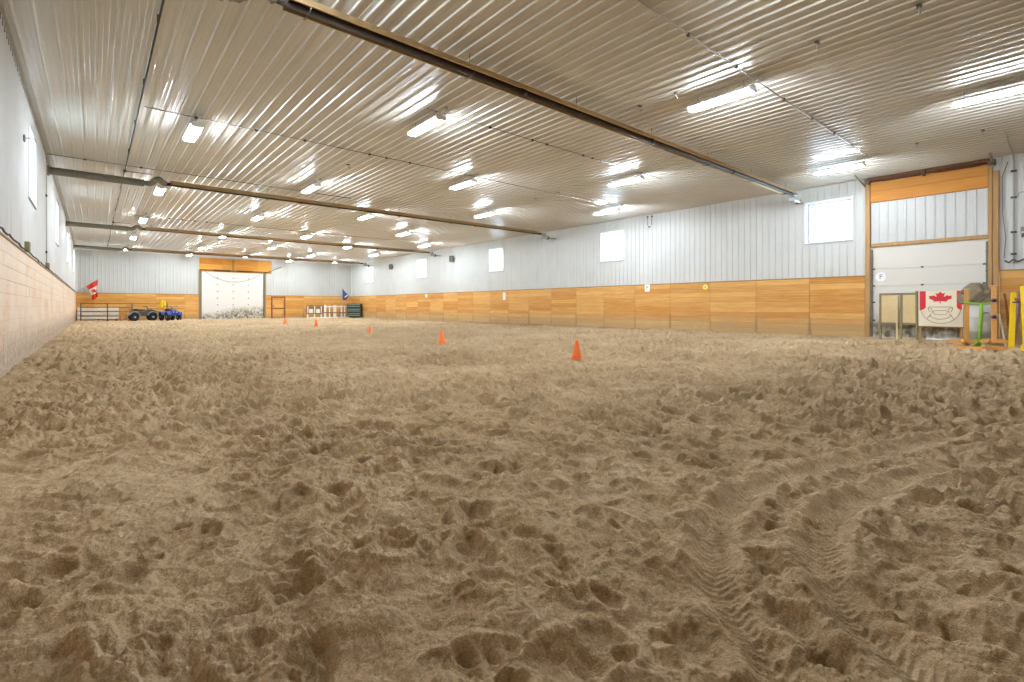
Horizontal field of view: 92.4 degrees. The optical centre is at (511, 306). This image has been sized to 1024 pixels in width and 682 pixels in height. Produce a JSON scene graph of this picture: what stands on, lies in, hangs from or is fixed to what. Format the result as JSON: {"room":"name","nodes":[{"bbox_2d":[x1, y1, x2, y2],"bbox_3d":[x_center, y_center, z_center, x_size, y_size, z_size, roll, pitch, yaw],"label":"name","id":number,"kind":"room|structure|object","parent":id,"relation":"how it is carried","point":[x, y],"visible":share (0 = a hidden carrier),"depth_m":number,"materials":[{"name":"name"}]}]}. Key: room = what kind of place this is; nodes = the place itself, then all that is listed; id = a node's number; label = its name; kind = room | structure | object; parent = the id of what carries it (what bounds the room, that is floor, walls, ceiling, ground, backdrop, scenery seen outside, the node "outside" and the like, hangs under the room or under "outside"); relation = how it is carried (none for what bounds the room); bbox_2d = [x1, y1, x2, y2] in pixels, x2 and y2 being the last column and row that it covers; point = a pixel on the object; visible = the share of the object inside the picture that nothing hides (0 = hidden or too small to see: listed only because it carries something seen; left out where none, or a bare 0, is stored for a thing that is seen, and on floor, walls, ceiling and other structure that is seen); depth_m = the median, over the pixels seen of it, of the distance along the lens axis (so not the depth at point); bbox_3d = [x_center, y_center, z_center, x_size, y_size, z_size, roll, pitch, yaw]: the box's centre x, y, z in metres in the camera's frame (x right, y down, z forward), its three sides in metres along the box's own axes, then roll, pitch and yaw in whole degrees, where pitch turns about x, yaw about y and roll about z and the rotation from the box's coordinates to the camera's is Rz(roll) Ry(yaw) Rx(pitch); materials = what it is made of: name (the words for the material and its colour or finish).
{"room":"sports facility","nodes":[
{"label":"sports facility","id":0,"kind":"room"},
{"bbox_2d":[0,13,74,289],"bbox_3d":[-13.956,-2.570,14.845,0.019,3.240,52.700,0,0,-40],"label":"wall","id":1,"kind":"structure","parent":0,"point":[18,217],"depth_m":9.09,"materials":[{"name":"white metal"}]},
{"bbox_2d":[0,13,51,175],"bbox_3d":[-13.963,-4.135,14.839,0.020,0.070,52.700,0,0,-40],"label":"trim","id":2,"kind":"structure","parent":1,"relation":"attached to","point":[0,13],"depth_m":8.52,"materials":[{"name":"white metal"}]},
{"bbox_2d":[24,241,30,251],"bbox_3d":[-9.257,-1.150,9.389,0.086,0.192,0.160,0,0,-40],"label":"outlet box","id":3,"kind":"object","parent":1,"relation":"attached to","point":[27,245],"visible":0.91,"depth_m":9.33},
{"bbox_2d":[23,134,35,142],"bbox_3d":[-9.099,-3.169,9.275,0.179,0.122,0.100,0,0,-40],"label":"wall hook","id":4,"kind":"object","parent":1,"relation":"attached to","point":[24,135],"visible":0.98,"depth_m":9.24,"materials":[{"name":"metal"}]},
{"bbox_2d":[28,125,36,209],"bbox_3d":[-10.329,-2.940,10.447,0.245,1.500,1.460,0,0,-40],"label":"window","id":5,"kind":"structure","parent":1,"relation":"in","point":[31,143],"depth_m":10.98,"materials":[{"name":"white glass"}]},
{"bbox_2d":[0,231,75,292],"bbox_3d":[-13.942,-1.012,14.857,0.055,0.035,52.700,0,0,-40],"label":"trim","id":6,"kind":"structure","parent":1,"relation":"attached to","point":[1,233],"depth_m":9.23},
{"bbox_2d":[0,226,75,291],"bbox_3d":[-17.033,-1.042,18.565,0.046,0.052,42.355,0,0,-40],"label":"power cable","id":7,"kind":"object","parent":6,"relation":"on","point":[2,228],"visible":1,"depth_m":8.75,"materials":[{"name":"black rubber"}]},
{"bbox_2d":[0,235,75,377],"bbox_3d":[-13.951,0.041,14.849,0.051,2.079,52.700,0,0,-40],"label":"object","id":8,"kind":"structure","parent":1,"relation":"attached to","point":[36,306],"depth_m":9.38,"materials":[{"name":"beige wood"}]},
{"bbox_2d":[45,157,47,262],"bbox_3d":[-12.748,-2.625,13.457,0.040,2.950,0.080,0,0,-40],"label":"conduit","id":9,"kind":"object","parent":1,"relation":"attached to","point":[46,195],"visible":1,"depth_m":13.45,"materials":[{"name":"metal"}]},
{"bbox_2d":[55,200,58,246],"bbox_3d":[-16.209,-2.940,17.359,0.245,1.500,1.450,0,0,-40],"label":"window","id":10,"kind":"structure","parent":1,"relation":"in","point":[56,204],"depth_m":17.90,"materials":[{"name":"white plastic"}]},
{"bbox_2d":[67,232,68,263],"bbox_3d":[-22.268,-2.940,24.481,0.245,1.500,1.450,0,0,-40],"label":"window","id":11,"kind":"structure","parent":1,"relation":"in","point":[67,232],"depth_m":25.03,"materials":[{"name":"white glass"}]},
{"bbox_2d":[77,278,98,299],"bbox_3d":[-30.065,-1.267,34.810,1.276,1.600,0.210,0,0,-40],"label":"flag","id":12,"kind":"object","parent":1,"relation":"attached to","point":[92,287],"visible":1,"depth_m":34.99,"materials":[{"name":"red fabric"}]},
{"bbox_2d":[77,249,350,295],"bbox_3d":[-23.331,-2.545,41.453,20.220,3.290,0.019,0,0,-40],"label":"wall","id":13,"kind":"structure","parent":0,"point":[116,271],"depth_m":38.57,"materials":[{"name":"white metal"}]},
{"bbox_2d":[75,248,76,292],"bbox_3d":[-30.974,-2.600,34.904,0.090,3.140,0.090,0,0,-40],"label":"trim","id":14,"kind":"structure","parent":13,"relation":"attached to","point":[75,248],"depth_m":34.89,"materials":[{"name":"white metal"}]},
{"bbox_2d":[76,293,198,320],"bbox_3d":[-28.179,0.041,37.320,7.480,2.079,0.051,0,0,-40],"label":"baseboard","id":15,"kind":"structure","parent":13,"relation":"attached to","point":[188,305],"depth_m":37.32,"materials":[{"name":"brown wood"}]},
{"bbox_2d":[113,293,198,294],"bbox_3d":[-28.163,-1.012,37.318,7.500,0.035,0.055,0,0,-40],"label":"trim","id":16,"kind":"structure","parent":13,"relation":"attached to","point":[113,293],"depth_m":37.11,"materials":[{"name":"brown wood"}]},
{"bbox_2d":[87,249,350,264],"bbox_3d":[-23.282,-4.150,41.473,20.120,0.040,0.009,0,0,-40],"label":"trim","id":17,"kind":"structure","parent":13,"relation":"attached to","point":[87,249],"depth_m":40.44,"materials":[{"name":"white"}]},
{"bbox_2d":[199,257,280,318],"bbox_3d":[-22.894,-1.460,41.676,6.234,5.120,0.425,0,0,-40],"label":"door","id":18,"kind":"structure","parent":13,"relation":"in","point":[236,289],"depth_m":41.28,"materials":[{"name":"white metal"}]},
{"bbox_2d":[271,296,284,318],"bbox_3d":[-20.724,0.065,43.581,1.170,1.990,0.085,0,0,-40],"label":"door","id":19,"kind":"structure","parent":13,"relation":"in","point":[277,303],"depth_m":43.54,"materials":[{"name":"wood"}]},
{"bbox_2d":[266,295,351,296],"bbox_3d":[-18.581,-1.012,45.469,7.780,0.035,0.055,0,0,-40],"label":"trim","id":20,"kind":"structure","parent":13,"relation":"attached to","point":[266,295],"depth_m":43.91,"materials":[{"name":"brown wood"}]},
{"bbox_2d":[266,296,351,317],"bbox_3d":[-18.582,0.041,45.485,7.760,2.079,0.051,0,0,-40],"label":"baseboard","id":21,"kind":"structure","parent":13,"relation":"attached to","point":[295,306],"depth_m":45.13,"materials":[{"name":"brown wood"}]},
{"bbox_2d":[342,287,348,299],"bbox_3d":[-15.576,-0.825,46.017,0.681,2.050,0.135,0,0,-40],"label":"flag","id":22,"kind":"object","parent":21,"relation":"attached to","point":[345,295],"visible":1,"depth_m":45.93,"materials":[{"name":"blue fabric"}]},
{"bbox_2d":[351,264,351,295],"bbox_3d":[-15.640,-2.600,47.961,0.070,3.140,0.070,0,0,-40],"label":"trim","id":23,"kind":"structure","parent":13,"relation":"attached to","point":[351,264],"depth_m":47.92,"materials":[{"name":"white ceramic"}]},
{"bbox_2d":[0,317,1023,681],"bbox_3d":[-6.263,1.026,21.390,20.220,0.394,52.700,0,0,-40],"label":"floor","id":24,"kind":"structure","parent":0,"point":[243,499],"depth_m":2.46,"materials":[{"name":"brown sand"}]},
{"bbox_2d":[77,307,118,320],"bbox_3d":[-29.869,0.525,35.495,2.300,1.050,0.120,0,0,-40],"label":"board","id":25,"kind":"object","parent":24,"relation":"on","point":[112,315],"visible":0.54,"depth_m":35.48,"materials":[{"name":"white wood"}]},
{"bbox_2d":[80,303,167,320],"bbox_3d":[-28.346,0.384,36.082,5.045,1.332,0.700,0,0,-40],"label":"gate","id":26,"kind":"object","parent":24,"relation":"on","point":[107,307],"visible":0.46,"depth_m":35.38,"materials":[{"name":"metal"}]},
{"bbox_2d":[160,300,165,307],"bbox_3d":[-26.625,-0.214,37.466,0.405,0.612,0.182,0,0,-40],"label":"jacket","id":27,"kind":"object","parent":26,"relation":"hanging from","point":[162,302],"visible":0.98,"depth_m":37.43,"materials":[{"name":"fabric"}]},
{"bbox_2d":[127,306,158,320],"bbox_3d":[-26.901,0.467,35.873,0.954,1.070,1.797,0,0,43],"label":"bike","id":28,"kind":"object","parent":24,"relation":"on","point":[150,314],"visible":1,"depth_m":35.77,"materials":[{"name":"black metal"}]},
{"bbox_2d":[159,306,182,320],"bbox_3d":[-25.385,0.467,36.521,1.797,1.070,0.954,0,0,34],"label":"bike","id":29,"kind":"object","parent":24,"relation":"on","point":[170,313],"visible":0.99,"depth_m":36.31,"materials":[{"name":"blue metal"}]},
{"bbox_2d":[306,305,323,317],"bbox_3d":[-17.878,0.430,44.627,1.600,1.200,0.150,0,0,-40],"label":"rack","id":30,"kind":"object","parent":24,"relation":"on","point":[310,309],"visible":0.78,"depth_m":44.56,"materials":[{"name":"white wood"}]},
{"bbox_2d":[310,317,347,317],"bbox_3d":[-16.361,0.950,44.110,3.447,0.103,0.108,0,0,-37],"label":"pole","id":31,"kind":"object","parent":24,"relation":"on","point":[310,317],"visible":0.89,"depth_m":44.00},
{"bbox_2d":[333,305,336,316],"bbox_3d":[-16.336,0.420,45.315,0.400,1.160,0.840,0,0,-40],"label":"jump standard","id":32,"kind":"object","parent":24,"relation":"on","point":[334,308],"visible":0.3,"depth_m":45.24,"materials":[{"name":"white wood"}]},
{"bbox_2d":[347,304,361,317],"bbox_3d":[-14.705,0.365,45.901,1.240,1.330,0.745,0,0,-5],"label":"storage rack","id":33,"kind":"object","parent":24,"relation":"on","point":[353,310],"visible":0.91,"depth_m":45.62,"materials":[{"name":"green plastic"}]},
{"bbox_2d":[436,330,447,343],"bbox_3d":[-1.922,0.824,13.463,0.236,0.360,0.236,0,0,44],"label":"traffic cone","id":34,"kind":"object","parent":24,"relation":"on","point":[441,338],"visible":0.98,"depth_m":13.41,"materials":[{"name":"orange plastic"}]},
{"bbox_2d":[570,340,583,358],"bbox_3d":[1.259,0.824,9.539,0.236,0.360,0.236,0,0,27],"label":"traffic cone","id":35,"kind":"object","parent":24,"relation":"on","point":[576,354],"visible":1,"depth_m":9.48,"materials":[{"name":"orange plastic"}]},
{"bbox_2d":[879,291,917,339],"bbox_3d":[11.890,0.285,15.130,0.070,1.530,0.956,0,0,-40],"label":"panel","id":36,"kind":"object","parent":24,"relation":"on","point":[888,302],"visible":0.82,"depth_m":15.08,"materials":[{"name":"beige wood"}]},
{"bbox_2d":[918,290,963,339],"bbox_3d":[12.543,0.285,14.386,0.069,1.530,1.000,0,0,-40],"label":"board","id":37,"kind":"object","parent":24,"relation":"on","point":[942,309],"visible":0.9,"depth_m":14.36,"materials":[{"name":"white wood"}]},
{"bbox_2d":[948,289,984,343],"bbox_3d":[11.824,0.233,12.772,0.493,1.422,0.598,0,0,-9],"label":"jump standard","id":38,"kind":"object","parent":24,"relation":"on","point":[966,291],"visible":0.96,"depth_m":12.79,"materials":[{"name":"brown wood"}]},
{"bbox_2d":[953,345,982,350],"bbox_3d":[11.108,0.990,11.944,0.090,0.100,0.660,0,0,-19],"label":"block","id":39,"kind":"object","parent":24,"relation":"on","point":[963,347],"visible":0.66,"depth_m":11.94,"materials":[{"name":"brown wood"}]},
{"bbox_2d":[967,304,990,343],"bbox_3d":[12.505,0.475,13.080,0.650,1.130,0.650,0,0,-22],"label":"barrel","id":40,"kind":"object","parent":24,"relation":"on","point":[973,309],"visible":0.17,"depth_m":12.92,"materials":[{"name":"white plastic"}]},
{"bbox_2d":[957,283,990,303],"bbox_3d":[12.400,-0.357,13.126,0.654,0.586,0.731,0,0,-40],"label":"bundle","id":41,"kind":"object","parent":40,"relation":"on","point":[978,292],"visible":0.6,"depth_m":12.93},
{"bbox_2d":[963,302,999,345],"bbox_3d":[12.031,0.443,12.635,0.644,1.149,0.404,0,0,21],"label":"stand","id":42,"kind":"object","parent":24,"relation":"on","point":[980,323],"visible":0.88,"depth_m":12.56,"materials":[{"name":"plastic"}]},
{"bbox_2d":[980,285,1007,342],"bbox_3d":[11.743,0.170,11.957,0.371,1.402,0.474,0,0,-2],"label":"jump standard","id":43,"kind":"object","parent":24,"relation":"on","point":[994,299],"visible":0.99,"depth_m":11.96,"materials":[{"name":"brown wood"}]},
{"bbox_2d":[981,345,1006,349],"bbox_3d":[11.247,0.942,11.472,0.440,0.100,0.090,0,0,31],"label":"block","id":44,"kind":"object","parent":24,"relation":"on","point":[992,347],"visible":1,"depth_m":11.43,"materials":[{"name":"brown wood"}]},
{"bbox_2d":[999,314,1006,346],"bbox_3d":[12.657,0.595,12.679,0.039,0.836,0.954,0,0,38],"label":"stick","id":45,"kind":"object","parent":24,"relation":"on","point":[999,314],"visible":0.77,"depth_m":12.70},
{"bbox_2d":[1003,293,1008,332],"bbox_3d":[13.394,0.316,13.276,0.058,1.391,0.687,0,0,33],"label":"stick","id":46,"kind":"object","parent":24,"relation":"on","point":[1004,294],"visible":0.77,"depth_m":13.35,"materials":[{"name":"brown wood"}]},
{"bbox_2d":[1007,292,1016,348],"bbox_3d":[11.536,0.383,11.364,0.304,1.450,0.304,0,0,-4],"label":"jump standard","id":47,"kind":"object","parent":24,"relation":"on","point":[1012,315],"visible":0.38,"depth_m":11.31,"materials":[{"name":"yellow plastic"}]},
{"bbox_2d":[1015,290,1020,340],"bbox_3d":[13.386,0.281,13.042,0.970,1.484,0.097,0,0,-35],"label":"pole","id":48,"kind":"object","parent":24,"relation":"on","point":[1018,291],"visible":0.45,"depth_m":13.05,"materials":[{"name":"paint"}]},
{"bbox_2d":[1016,286,1023,350],"bbox_3d":[11.413,0.257,10.891,0.304,1.450,0.304,0,0,10],"label":"jump standard","id":49,"kind":"object","parent":24,"relation":"on","point":[1021,287],"visible":0.88,"depth_m":10.91,"materials":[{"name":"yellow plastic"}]},
{"bbox_2d":[1012,298,1020,302],"bbox_3d":[11.475,-0.147,11.127,0.150,0.115,0.200,0,0,-40],"label":"cup","id":50,"kind":"object","parent":49,"relation":"attached to","point":[1017,300],"visible":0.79,"depth_m":11.11,"materials":[{"name":"purple paint"}]},
{"bbox_2d":[0,0,1023,263],"bbox_3d":[-6.263,-4.175,21.390,20.420,0.030,52.700,0,0,-40],"label":"ceiling","id":51,"kind":"structure","parent":0,"point":[884,76],"depth_m":10.16,"materials":[{"name":"white metal"}]},
{"bbox_2d":[130,232,136,239],"bbox_3d":[-21.526,-4.040,27.942,0.258,0.260,1.401,0,0,-40],"label":"ceiling light","id":52,"kind":"object","parent":51,"relation":"hanging from","point":[133,237],"visible":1,"depth_m":27.64,"materials":[{"name":"white plastic"}]},
{"bbox_2d":[107,0,164,246],"bbox_3d":[-14.813,-4.098,18.974,0.705,0.155,37.700,0,0,-40],"label":"gas pipe","id":53,"kind":"object","parent":51,"relation":"attached to","point":[162,3],"visible":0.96,"depth_m":9.50,"materials":[{"name":"metal"}]},
{"bbox_2d":[139,213,147,222],"bbox_3d":[-16.731,-4.040,22.305,0.258,0.260,1.401,0,0,-40],"label":"ceiling light","id":54,"kind":"object","parent":51,"relation":"hanging from","point":[143,219],"visible":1,"depth_m":22.10,"materials":[{"name":"white plastic"}]},
{"bbox_2d":[154,185,165,195],"bbox_3d":[-11.943,-4.040,16.677,0.258,0.260,1.401,0,0,-40],"label":"ceiling light","id":55,"kind":"object","parent":51,"relation":"hanging from","point":[160,189],"visible":0.82,"depth_m":16.67,"materials":[{"name":"white plastic"}]},
{"bbox_2d":[182,114,203,142],"bbox_3d":[-7.199,-4.040,11.101,0.258,0.260,1.401,0,0,-40],"label":"ceiling light","id":56,"kind":"object","parent":51,"relation":"hanging from","point":[194,128],"visible":1,"depth_m":11.03,"materials":[{"name":"white plastic"}]},
{"bbox_2d":[47,153,350,198],"bbox_3d":[-9.371,-4.147,16.054,8.470,0.050,0.044,0,0,-40],"label":"conduit","id":57,"kind":"object","parent":51,"relation":"attached to","point":[47,153],"visible":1,"depth_m":15.27,"materials":[{"name":"metal"}]},
{"bbox_2d":[73,244,369,266],"bbox_3d":[-20.405,-3.893,37.990,20.210,0.574,0.706,0,0,-40],"label":"heater","id":58,"kind":"object","parent":51,"relation":"hanging from","point":[74,246],"visible":0.99,"depth_m":35.82,"materials":[{"name":"metal"}]},
{"bbox_2d":[65,220,440,256],"bbox_3d":[-12.953,-3.893,29.231,20.210,0.574,0.706,0,0,-40],"label":"heater","id":59,"kind":"object","parent":51,"relation":"hanging from","point":[67,223],"visible":1,"depth_m":26.54,"materials":[{"name":"metal"}]},
{"bbox_2d":[251,211,263,220],"bbox_3d":[-11.255,-4.040,21.765,0.258,0.260,1.401,0,0,-40],"label":"ceiling light","id":60,"kind":"object","parent":51,"relation":"hanging from","point":[261,215],"visible":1,"depth_m":21.68,"materials":[{"name":"white plastic"}]},
{"bbox_2d":[134,215,419,242],"bbox_3d":[-11.441,-4.147,27.029,15.200,0.050,0.044,0,0,-40],"label":"conduit","id":61,"kind":"object","parent":51,"relation":"attached to","point":[134,215],"visible":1,"depth_m":25.59,"materials":[{"name":"metal"}]},
{"bbox_2d":[47,165,555,239],"bbox_3d":[-5.404,-3.893,20.357,20.210,0.574,0.706,0,0,-40],"label":"heater","id":62,"kind":"object","parent":51,"relation":"hanging from","point":[56,171],"visible":0.99,"depth_m":16.91,"materials":[{"name":"metal"}]},
{"bbox_2d":[301,231,312,238],"bbox_3d":[-11.498,-4.040,27.559,0.258,0.260,1.401,0,0,-40],"label":"ceiling light","id":63,"kind":"object","parent":51,"relation":"hanging from","point":[309,234],"visible":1,"depth_m":27.39,"materials":[{"name":"white plastic"}]},
{"bbox_2d":[301,178,321,193],"bbox_3d":[-6.687,-4.040,16.395,0.258,0.260,1.401,0,0,-40],"label":"ceiling light","id":64,"kind":"object","parent":51,"relation":"hanging from","point":[314,186],"visible":1,"depth_m":16.34,"materials":[{"name":"white plastic"}]},
{"bbox_2d":[357,213,374,219],"bbox_3d":[-6.379,-4.040,21.541,0.258,0.260,1.401,0,0,-40],"label":"ceiling light","id":65,"kind":"object","parent":51,"relation":"hanging from","point":[369,215],"visible":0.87,"depth_m":21.54,"materials":[{"name":"white plastic"}]},
{"bbox_2d":[145,106,616,206],"bbox_3d":[-1.628,-4.147,15.263,15.700,0.050,0.044,0,0,-40],"label":"conduit","id":66,"kind":"object","parent":51,"relation":"attached to","point":[194,117],"visible":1,"depth_m":12.77,"materials":[{"name":"metal"}]},
{"bbox_2d":[396,229,411,235],"bbox_3d":[-5.836,-4.040,26.598,0.258,0.260,1.401,0,0,-40],"label":"ceiling light","id":67,"kind":"object","parent":51,"relation":"hanging from","point":[407,232],"visible":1,"depth_m":26.51,"materials":[{"name":"white plastic"}]},
{"bbox_2d":[418,241,431,247],"bbox_3d":[-5.627,-4.040,31.739,0.258,0.260,1.401,0,0,-40],"label":"ceiling light","id":68,"kind":"object","parent":51,"relation":"hanging from","point":[424,245],"visible":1,"depth_m":31.66,"materials":[{"name":"white plastic"}]},
{"bbox_2d":[406,106,447,136],"bbox_3d":[-1.847,-4.040,10.705,0.258,0.260,1.401,0,0,-40],"label":"ceiling light","id":69,"kind":"object","parent":51,"relation":"hanging from","point":[437,119],"visible":1,"depth_m":10.64,"materials":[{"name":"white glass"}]},
{"bbox_2d":[449,174,478,189],"bbox_3d":[-1.545,-4.040,15.860,0.258,0.260,1.401,0,0,-40],"label":"ceiling light","id":70,"kind":"object","parent":51,"relation":"hanging from","point":[471,181],"visible":1,"depth_m":15.79,"materials":[{"name":"white plastic"}]},
{"bbox_2d":[474,207,497,217],"bbox_3d":[-1.112,-4.040,21.046,0.258,0.260,1.401,0,0,-40],"label":"ceiling light","id":71,"kind":"object","parent":51,"relation":"hanging from","point":[490,212],"visible":1,"depth_m":20.92,"materials":[{"name":"white plastic"}]},
{"bbox_2d":[219,0,802,203],"bbox_3d":[2.521,-3.893,11.042,20.210,0.574,0.706,0,0,-40],"label":"heater","id":72,"kind":"object","parent":51,"relation":"hanging from","point":[313,11],"visible":1,"depth_m":8.28,"materials":[{"name":"metal"}]},
{"bbox_2d":[427,108,661,178],"bbox_3d":[1.531,-4.147,13.093,8.700,0.050,0.044,0,0,-40],"label":"conduit","id":73,"kind":"object","parent":51,"relation":"attached to","point":[489,127],"visible":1,"depth_m":12.25,"materials":[{"name":"metal"}]},
{"bbox_2d":[593,204,622,215],"bbox_3d":[3.982,-4.040,20.443,0.258,0.260,1.401,0,0,-40],"label":"ceiling light","id":74,"kind":"object","parent":51,"relation":"hanging from","point":[618,208],"visible":1,"depth_m":20.38,"materials":[{"name":"white plastic"}]},
{"bbox_2d":[607,170,647,186],"bbox_3d":[3.624,-4.040,15.478,0.258,0.260,1.401,0,0,-40],"label":"ceiling light","id":75,"kind":"object","parent":51,"relation":"hanging from","point":[636,178],"visible":1,"depth_m":15.41,"materials":[{"name":"white plastic"}]},
{"bbox_2d":[686,75,763,112],"bbox_3d":[4.015,-4.040,9.324,0.258,0.260,1.401,0,0,-40],"label":"ceiling light","id":76,"kind":"object","parent":51,"relation":"hanging from","point":[749,89],"visible":1,"depth_m":9.28,"materials":[{"name":"white plastic"}]},
{"bbox_2d":[636,0,868,156],"bbox_3d":[4.061,-4.147,8.654,15.400,0.050,0.044,0,0,-40],"label":"conduit","id":77,"kind":"object","parent":51,"relation":"attached to","point":[639,1],"visible":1,"depth_m":8.46,"materials":[{"name":"metal"}]},
{"bbox_2d":[813,156,871,175],"bbox_3d":[9.419,-4.040,14.053,0.258,0.260,1.401,0,0,-40],"label":"ceiling light","id":78,"kind":"object","parent":51,"relation":"hanging from","point":[863,163],"visible":1,"depth_m":14.00,"materials":[{"name":"white plastic"}]},
{"bbox_2d":[916,3,922,14],"bbox_3d":[5.643,-4.121,6.809,0.120,0.109,0.060,0,0,-40],"label":"ceiling hook","id":79,"kind":"object","parent":51,"relation":"attached to","point":[918,6],"visible":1,"depth_m":6.79,"materials":[{"name":"metal"}]},
{"bbox_2d":[950,83,1023,108],"bbox_3d":[9.061,-4.040,9.088,0.258,0.260,1.401,0,0,-40],"label":"ceiling light","id":80,"kind":"object","parent":51,"relation":"hanging from","point":[1018,88],"visible":1,"depth_m":9.20,"materials":[{"name":"white plastic"}]},
{"bbox_2d":[352,153,1023,295],"bbox_3d":[1.430,-2.570,27.935,0.019,3.240,52.700,0,0,-40],"label":"wall","id":81,"kind":"structure","parent":0,"point":[761,237],"depth_m":21.05,"materials":[{"name":"white metal"}]},
{"bbox_2d":[366,266,372,282],"bbox_3d":[-12.921,-2.940,44.938,0.245,1.500,1.400,0,0,-40],"label":"window","id":82,"kind":"structure","parent":81,"relation":"in","point":[367,268],"depth_m":45.38,"materials":[{"name":"white plastic"}]},
{"bbox_2d":[417,258,426,278],"bbox_3d":[-6.875,-2.940,37.832,0.245,1.500,1.400,0,0,-40],"label":"window","id":83,"kind":"structure","parent":81,"relation":"in","point":[418,260],"depth_m":38.26,"materials":[{"name":"white glass"}]},
{"bbox_2d":[449,255,453,261],"bbox_3d":[-4.186,-3.360,34.303,0.322,0.440,0.280,0,0,-40],"label":"wall speaker","id":84,"kind":"object","parent":81,"relation":"attached to","point":[451,258],"visible":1,"depth_m":34.16,"materials":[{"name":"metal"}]},
{"bbox_2d":[489,247,503,272],"bbox_3d":[-0.927,-2.940,30.840,0.245,1.500,1.440,0,0,-40],"label":"window","id":85,"kind":"structure","parent":81,"relation":"in","point":[500,248],"depth_m":31.27,"materials":[{"name":"white plastic"}]},
{"bbox_2d":[352,275,864,296],"bbox_3d":[-2.066,-1.012,32.017,0.055,0.035,41.950,0,0,-40],"label":"trim","id":86,"kind":"structure","parent":81,"relation":"attached to","point":[863,275],"depth_m":21.39,"materials":[{"name":"brown wood"}]},
{"bbox_2d":[352,277,864,336],"bbox_3d":[-2.057,0.041,32.025,0.051,2.079,41.950,0,0,-40],"label":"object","id":87,"kind":"structure","parent":81,"relation":"attached to","point":[819,306],"depth_m":21.44,"materials":[{"name":"brown wood"}]},
{"bbox_2d":[600,229,623,262],"bbox_3d":[4.931,-2.940,23.954,0.245,1.500,1.440,0,0,-40],"label":"window","id":88,"kind":"structure","parent":81,"relation":"in","point":[602,235],"depth_m":24.37,"materials":[{"name":"white plastic"}]},
{"bbox_2d":[645,284,649,291],"bbox_3d":[6.143,-0.860,22.320,0.017,0.320,0.260,0,0,-40],"label":"letter sign","id":89,"kind":"object","parent":81,"relation":"attached to","point":[647,287],"visible":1,"depth_m":22.30,"materials":[{"name":"grey plastic"}]},
{"bbox_2d":[804,196,852,244],"bbox_3d":[10.912,-2.940,16.924,0.245,1.500,1.460,0,0,-40],"label":"window","id":90,"kind":"structure","parent":81,"relation":"in","point":[807,205],"depth_m":17.02,"materials":[{"name":"white plastic"}]},
{"bbox_2d":[854,153,999,339],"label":"door","id":91,"kind":"structure","parent":81,"relation":"in","point":[935,228],"depth_m":14.79,"materials":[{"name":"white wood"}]},
{"bbox_2d":[875,272,886,281],"bbox_3d":[11.818,-0.960,15.739,0.017,0.300,0.300,0,0,-40],"label":"letter sign","id":92,"kind":"object","parent":91,"relation":"attached to","point":[881,276],"visible":1,"depth_m":15.73,"materials":[{"name":"grey plastic"}]},
{"bbox_2d":[1002,162,1007,257],"bbox_3d":[13.611,-2.676,13.568,0.132,2.653,0.034,0,0,44],"label":"power cable","id":93,"kind":"object","parent":81,"relation":"attached to","point":[1007,162],"visible":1,"depth_m":13.58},
{"bbox_2d":[1003,132,1016,262],"bbox_3d":[12.701,-2.679,12.571,2.730,2.958,0.120,0,0,-40],"label":"conduit","id":94,"kind":"object","parent":81,"relation":"attached to","point":[1005,137],"visible":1,"depth_m":13.42,"materials":[{"name":"metal"}]},
{"bbox_2d":[1000,269,1023,270],"bbox_3d":[16.022,-1.012,10.755,0.055,0.035,7.620,0,0,-40],"label":"trim","id":95,"kind":"structure","parent":81,"relation":"attached to","point":[1009,269],"depth_m":13.45,"materials":[{"name":"brown wood"}]},
{"bbox_2d":[1000,270,1023,343],"bbox_3d":[16.031,0.041,10.763,0.051,2.079,7.620,0,0,-40],"label":"baseboard","id":96,"kind":"structure","parent":81,"relation":"attached to","point":[1010,281],"depth_m":13.52,"materials":[{"name":"brown wood"}]},
{"bbox_2d":[1004,258,1023,262],"bbox_3d":[13.952,-1.296,13.137,0.058,0.188,1.132,0,0,-40],"label":"power cable","id":97,"kind":"object","parent":81,"relation":"attached to","point":[1023,258],"visible":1,"depth_m":13.40,"materials":[{"name":"plastic"}]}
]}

